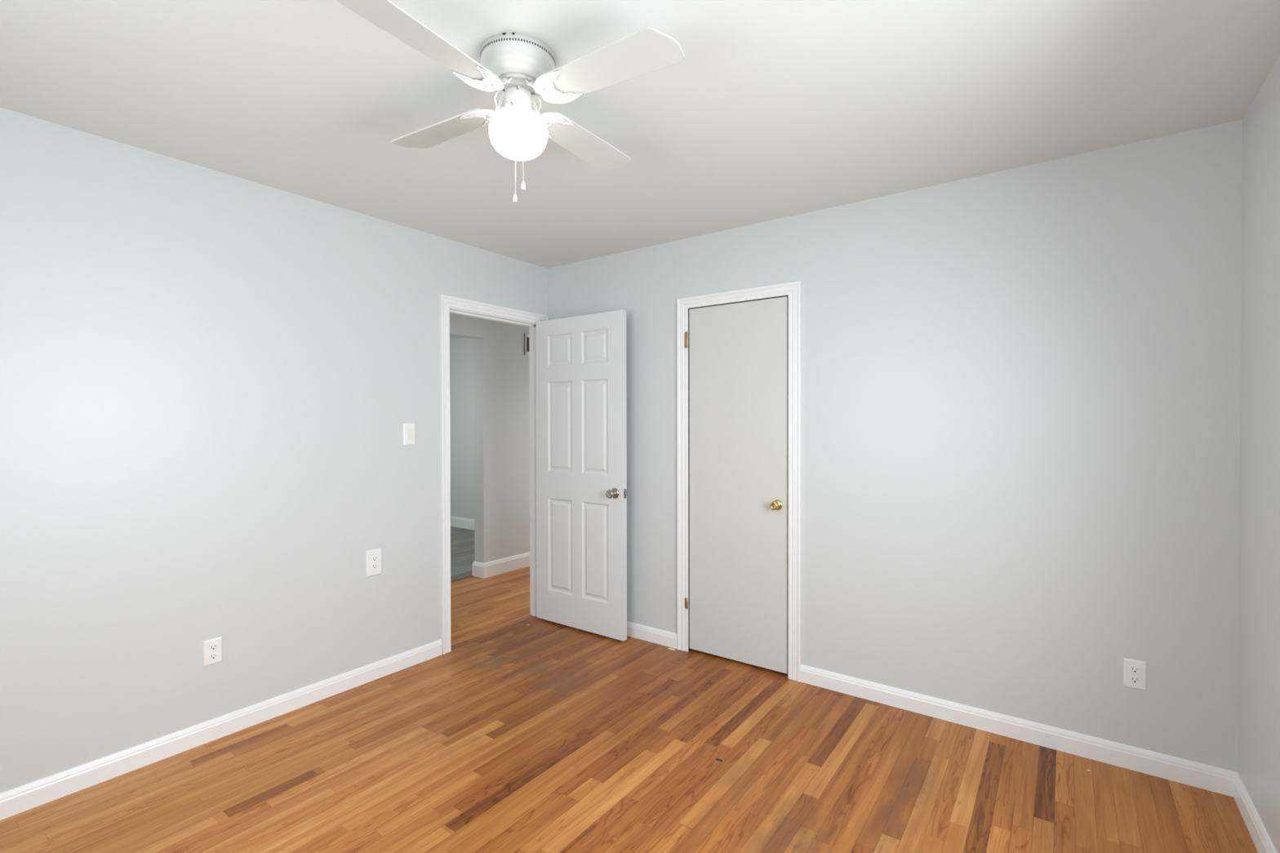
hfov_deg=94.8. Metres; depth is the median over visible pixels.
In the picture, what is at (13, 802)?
baseboard
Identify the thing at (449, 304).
door frame
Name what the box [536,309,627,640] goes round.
door
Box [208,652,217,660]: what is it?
receptacle
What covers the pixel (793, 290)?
door frame
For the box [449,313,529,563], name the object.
wall
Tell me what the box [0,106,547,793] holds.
wall
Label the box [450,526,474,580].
floor
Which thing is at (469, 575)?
threshold
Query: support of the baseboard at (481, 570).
attached to the wall at (501, 366)
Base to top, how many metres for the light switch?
0.122 m
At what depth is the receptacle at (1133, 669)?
2.29 m
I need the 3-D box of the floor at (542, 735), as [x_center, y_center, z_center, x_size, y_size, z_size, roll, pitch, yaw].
[0.070,1.363,3.271,4.730,0.060,6.600,0,1,36]
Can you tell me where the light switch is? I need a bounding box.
[403,422,415,445]
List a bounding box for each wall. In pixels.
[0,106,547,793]
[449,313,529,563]
[449,337,474,519]
[547,119,1242,772]
[1237,55,1279,852]
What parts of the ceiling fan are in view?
blade, blade, blade arm, blade arm, chain pull, pull chain, glass globe, pull chain, chain pull, blade arm, blade arm, blade, blade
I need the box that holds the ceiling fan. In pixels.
[337,0,684,202]
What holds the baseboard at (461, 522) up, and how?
attached to the wall at (461, 349)
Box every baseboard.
[0,639,442,820]
[450,515,474,529]
[471,551,529,578]
[626,621,1237,796]
[1233,773,1277,852]
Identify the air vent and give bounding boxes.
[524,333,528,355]
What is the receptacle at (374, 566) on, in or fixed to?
attached to the wall outlet at (373, 557)
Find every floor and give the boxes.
[0,566,1257,852]
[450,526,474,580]
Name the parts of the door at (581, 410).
knob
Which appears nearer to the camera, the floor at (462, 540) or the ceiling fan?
the ceiling fan
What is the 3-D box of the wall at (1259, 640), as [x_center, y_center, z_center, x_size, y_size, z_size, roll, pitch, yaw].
[1.175,0.133,0.670,0.100,2.440,3.700,0,1,36]
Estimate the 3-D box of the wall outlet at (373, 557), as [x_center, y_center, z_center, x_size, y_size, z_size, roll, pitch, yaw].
[-1.403,0.718,3.105,0.009,0.137,0.084,0,1,36]
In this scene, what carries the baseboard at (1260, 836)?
attached to the wall at (1259, 640)
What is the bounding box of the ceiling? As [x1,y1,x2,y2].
[0,0,1279,338]
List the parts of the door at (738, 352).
knob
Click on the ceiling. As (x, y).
(771, 109)
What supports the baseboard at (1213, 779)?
attached to the wall at (1021, 386)
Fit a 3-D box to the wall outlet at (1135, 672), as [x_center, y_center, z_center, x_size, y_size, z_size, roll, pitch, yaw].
[1.926,0.966,2.289,0.069,0.111,0.009,0,1,36]
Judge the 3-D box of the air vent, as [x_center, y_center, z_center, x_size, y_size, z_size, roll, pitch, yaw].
[-0.982,-0.771,5.628,0.012,0.200,0.321,0,1,36]
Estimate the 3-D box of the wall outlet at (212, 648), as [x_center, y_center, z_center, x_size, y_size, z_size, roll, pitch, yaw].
[-1.828,0.964,2.519,0.009,0.108,0.068,0,1,36]
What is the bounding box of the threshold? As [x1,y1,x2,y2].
[450,575,473,582]
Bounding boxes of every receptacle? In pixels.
[208,643,217,651]
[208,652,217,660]
[371,555,377,561]
[371,563,377,568]
[1128,665,1140,674]
[1128,675,1140,684]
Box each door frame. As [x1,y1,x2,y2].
[440,293,548,654]
[676,280,801,681]
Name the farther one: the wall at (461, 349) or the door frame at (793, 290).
the wall at (461, 349)
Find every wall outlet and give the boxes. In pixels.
[203,636,222,666]
[365,547,381,577]
[1123,657,1146,690]
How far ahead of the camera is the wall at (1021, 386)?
2.52 m
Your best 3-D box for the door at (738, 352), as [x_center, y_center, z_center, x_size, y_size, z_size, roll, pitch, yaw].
[0.520,0.313,3.293,0.626,2.006,0.094,0,1,36]
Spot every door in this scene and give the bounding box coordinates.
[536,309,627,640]
[684,296,787,673]

